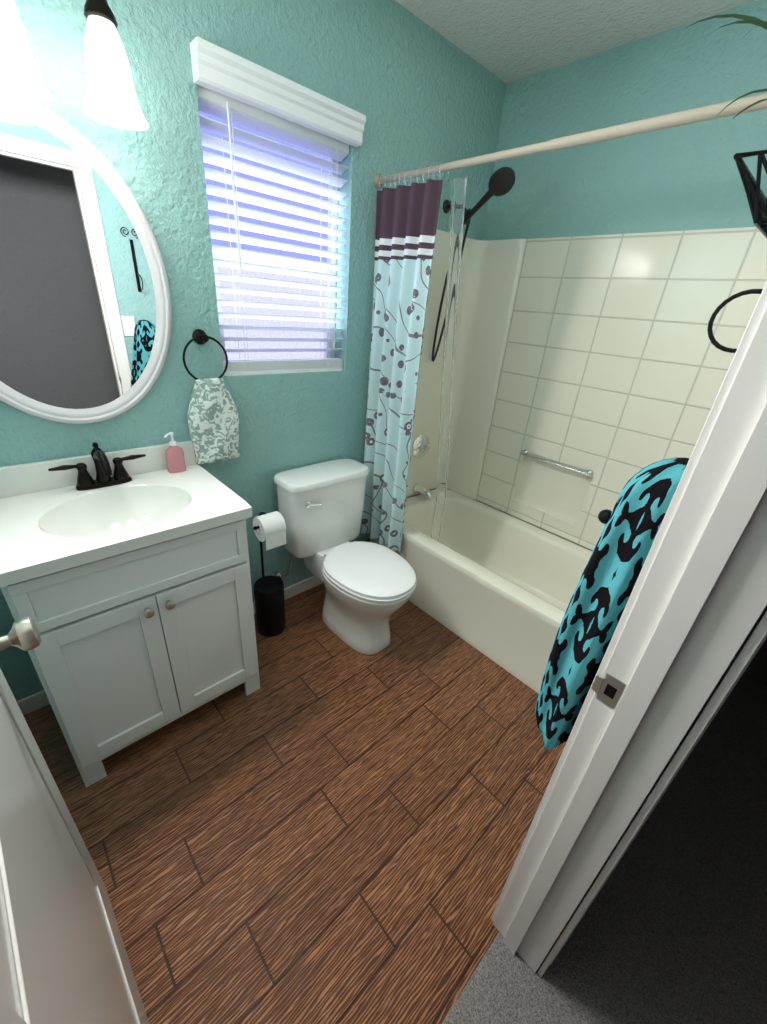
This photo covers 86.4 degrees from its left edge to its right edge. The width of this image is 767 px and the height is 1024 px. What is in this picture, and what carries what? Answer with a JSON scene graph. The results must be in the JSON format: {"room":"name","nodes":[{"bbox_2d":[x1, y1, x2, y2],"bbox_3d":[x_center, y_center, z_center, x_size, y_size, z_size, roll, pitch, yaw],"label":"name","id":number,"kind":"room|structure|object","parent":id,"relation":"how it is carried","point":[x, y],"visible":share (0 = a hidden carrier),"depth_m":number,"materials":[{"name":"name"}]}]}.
{"room":"bathroom","nodes":[
{"label":"bathroom","id":0,"kind":"room"},
{"bbox_2d":[0,0,505,700],"bbox_3d":[-0.461,-0.670,1.796,2.750,2.500,0.140,-19,35,-39],"label":"wall","id":1,"kind":"structure","parent":0,"point":[414,90],"depth_m":1.49,"materials":[{"name":"teal paint"}]},
{"bbox_2d":[0,0,148,130],"bbox_3d":[-0.838,-1.123,0.852,0.552,0.363,0.205,-19,35,-39],"label":"sconce","id":2,"kind":"object","parent":1,"relation":"attached to","point":[111,98],"visible":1,"depth_m":0.96,"materials":[{"name":"white glass"}]},
{"bbox_2d":[0,93,171,423],"bbox_3d":[-0.941,-0.653,1.163,0.624,0.810,0.025,-19,35,-39],"label":"oval mirror","id":3,"kind":"object","parent":1,"relation":"attached to","point":[85,317],"visible":1,"depth_m":1.19,"materials":[{"name":"white mirror"}]},
{"bbox_2d":[182,329,239,463],"bbox_3d":[-0.658,-0.430,1.560,0.193,0.488,0.071,-19,35,-39],"label":"towel ring","id":4,"kind":"object","parent":1,"relation":"attached to","point":[213,420],"visible":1,"depth_m":1.56,"materials":[{"name":"fabric"}]},
{"bbox_2d":[190,36,365,146],"bbox_3d":[-0.316,-1.383,1.374,0.622,0.084,0.056,-19,35,-39],"label":"window valance","id":5,"kind":"object","parent":1,"relation":"attached to","point":[218,69],"visible":1,"depth_m":1.32,"materials":[{"name":"white wood"}]},
{"bbox_2d":[253,576,323,612],"bbox_3d":[-0.483,0.432,2.307,0.900,0.075,0.012,-19,35,-39],"label":"baseboard","id":6,"kind":"structure","parent":1,"relation":"attached to","point":[304,585],"depth_m":2.31,"materials":[{"name":"white wood"}]},
{"bbox_2d":[432,167,514,361],"bbox_3d":[0.400,-1.163,2.029,0.108,0.826,0.357,-19,35,-39],"label":"shower head","id":7,"kind":"object","parent":1,"relation":"attached to","point":[501,181],"visible":0.77,"depth_m":1.84},
{"bbox_2d":[374,93,766,187],"bbox_3d":[0.499,-1.103,1.230,0.048,0.047,1.548,-19,35,-39],"label":"shower curtain rod","id":8,"kind":"object","parent":1,"relation":"attached to","point":[699,114],"visible":0.9,"depth_m":1.11,"materials":[{"name":"beige"}]},
{"bbox_2d":[361,161,448,552],"bbox_3d":[0.037,-0.588,1.961,0.069,1.681,0.363,-19,35,-39],"label":"shower curtain","id":9,"kind":"object","parent":8,"relation":"hanging from","point":[406,223],"visible":0.96,"depth_m":1.85,"materials":[{"name":"fabric"}]},
{"bbox_2d":[430,176,466,541],"bbox_3d":[0.278,-0.478,1.909,0.197,1.687,0.080,-19,35,-39],"label":"curtain liner","id":10,"kind":"object","parent":8,"relation":"hanging from","point":[457,201],"visible":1,"depth_m":1.77,"materials":[{"name":"white"}]},
{"bbox_2d":[24,583,566,1023],"bbox_3d":[-0.027,0.765,1.872,2.750,0.060,1.710,-19,35,-39],"label":"floor","id":11,"kind":"structure","parent":0,"point":[324,824],"depth_m":1.30,"materials":[{"name":"brown wood"}]},
{"bbox_2d":[0,440,259,787],"bbox_3d":[-0.855,0.326,1.458,0.648,0.969,0.502,-19,35,-39],"label":"bathroom vanity","id":12,"kind":"object","parent":11,"relation":"on","point":[133,599],"visible":0.98,"depth_m":1.29,"materials":[{"name":"painted wood"},{"name":"brushed nickel"}]},
{"bbox_2d":[48,442,145,490],"bbox_3d":[-0.916,-0.142,1.335,0.277,0.149,0.154,-19,35,-39],"label":"faucet","id":13,"kind":"object","parent":12,"relation":"on","point":[104,478],"visible":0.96,"depth_m":1.35,"materials":[{"name":"black metal"}]},
{"bbox_2d":[164,432,185,472],"bbox_3d":[-0.776,-0.222,1.514,0.063,0.152,0.044,-19,35,-39],"label":"soap dispenser","id":14,"kind":"object","parent":12,"relation":"on","point":[174,455],"visible":1,"depth_m":1.51,"materials":[{"name":"pink plastic"}]},
{"bbox_2d":[253,511,285,636],"bbox_3d":[-0.537,0.296,1.915,0.144,0.658,0.164,-19,35,-39],"label":"toilet paper stand","id":15,"kind":"object","parent":11,"relation":"on","point":[269,529],"visible":1,"depth_m":1.92,"materials":[{"name":"black metal"}]},
{"bbox_2d":[273,459,416,654],"bbox_3d":[-0.148,0.237,1.974,0.468,0.771,0.717,-19,35,-39],"label":"toilet","id":16,"kind":"object","parent":11,"relation":"on","point":[370,588],"visible":1,"depth_m":1.92,"materials":[{"name":"white ceramic"}]},
{"bbox_2d":[370,489,592,693],"bbox_3d":[0.653,0.366,2.266,0.718,0.400,1.506,-19,35,-39],"label":"bathtub","id":17,"kind":"object","parent":11,"relation":"on","point":[498,587],"visible":0.52,"depth_m":2.19,"materials":[{"name":"beige ceramic"}]},
{"bbox_2d":[395,0,755,83],"bbox_3d":[0.428,-1.255,0.208,4.300,0.100,2.915,-19,35,-39],"label":"ceiling","id":18,"kind":"structure","parent":0,"point":[507,41],"depth_m":1.56,"materials":[{"name":"white paint"}]},
{"bbox_2d":[442,639,766,1023],"bbox_3d":[0.812,1.363,0.822,4.300,0.064,1.205,-19,35,-39],"label":"floor","id":19,"kind":"structure","parent":0,"point":[671,927],"depth_m":1.15,"materials":[{"name":"grey carpet"}]},
{"bbox_2d":[447,0,766,550],"bbox_3d":[1.072,-0.688,2.088,0.125,2.500,1.550,-19,35,-39],"label":"wall","id":20,"kind":"structure","parent":0,"point":[683,177],"depth_m":1.67,"materials":[{"name":"teal paint"}]},
{"bbox_2d":[407,227,766,549],"bbox_3d":[0.730,-0.461,1.857,0.781,1.449,1.549,-19,35,-39],"label":"shower tile surround","id":21,"kind":"structure","parent":20,"relation":"attached to","point":[605,360],"depth_m":2.05,"materials":[{"name":"tile"}]},
{"bbox_2d":[412,434,431,499],"bbox_3d":[0.264,-0.209,2.591,0.151,0.546,0.139,-19,35,-39],"label":"tub faucet","id":22,"kind":"object","parent":21,"relation":"attached to","point":[420,447],"visible":0.81,"depth_m":2.52,"materials":[{"name":"silver metal"}]},
{"bbox_2d":[519,450,593,476],"bbox_3d":[0.930,-0.267,2.225,0.042,0.035,0.412,-19,35,-39],"label":"grab bar","id":23,"kind":"object","parent":21,"relation":"attached to","point":[589,473],"visible":0.98,"depth_m":2.19,"materials":[{"name":"silver metal"}]},
{"bbox_2d":[539,605,766,966],"bbox_3d":[0.573,0.038,0.563,4.300,2.500,0.004,-19,35,-39],"label":"wall","id":24,"kind":"structure","parent":0,"point":[665,766],"depth_m":0.47,"materials":[{"name":"grey paint"}]},
{"bbox_3d":[0.529,0.014,0.604,4.300,2.500,0.125,-19,35,-39],"label":"wall","id":25,"kind":"structure","parent":0,"visible":0},
{"bbox_2d":[0,617,149,1023],"bbox_3d":[-0.443,0.287,0.424,0.171,2.008,0.760,-19,35,-39],"label":"door","id":26,"kind":"structure","parent":25,"relation":"in","point":[64,958],"depth_m":0.52,"materials":[{"name":"grey wood"}]},
{"bbox_2d":[535,457,689,749],"bbox_3d":[0.481,0.185,0.857,0.344,0.649,0.130,-19,35,-39],"label":"towel","id":27,"kind":"object","parent":25,"relation":"attached to","point":[632,520],"visible":0.62,"depth_m":0.75,"materials":[{"name":"teal fabric"}]},
{"bbox_2d":[491,281,766,976],"bbox_3d":[0.145,0.325,0.375,0.886,2.093,0.164,-19,35,-39],"label":"door frame","id":28,"kind":"structure","parent":25,"relation":"attached to","point":[696,604],"depth_m":0.61,"materials":[{"name":"white wood"}]},
{"bbox_2d":[686,14,766,238],"bbox_3d":[0.679,-0.607,0.623,0.492,0.306,0.410,-19,35,-39],"label":"wall basket","id":29,"kind":"object","parent":25,"relation":"attached to","point":[756,198],"visible":1,"depth_m":0.62,"materials":[{"name":"black metal"}]},
{"bbox_2d":[707,289,762,352],"bbox_3d":[0.542,-0.382,0.552,0.102,0.332,0.088,-19,35,-39],"label":"towel ring","id":30,"kind":"object","parent":25,"relation":"attached to","point":[716,344],"visible":0.69,"depth_m":0.62,"materials":[{"name":"black metal"}]},
{"label":"outside","id":31,"kind":"structure","parent":0,"visible":0},
{"bbox_2d":[199,111,338,359],"bbox_3d":[-0.444,-1.028,1.662,0.640,0.900,0.048,-19,35,-39],"label":"window","id":32,"kind":"structure","parent":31,"point":[262,333],"depth_m":1.69,"materials":[{"name":"glass"}]},
{"bbox_2d":[196,84,348,375],"bbox_3d":[-0.394,-1.000,1.615,0.588,0.858,0.074,-19,35,-39],"label":"window blind","id":33,"kind":"object","parent":32,"relation":"attached to","point":[223,107],"visible":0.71,"depth_m":1.55,"materials":[{"name":"white plastic"}]}
]}

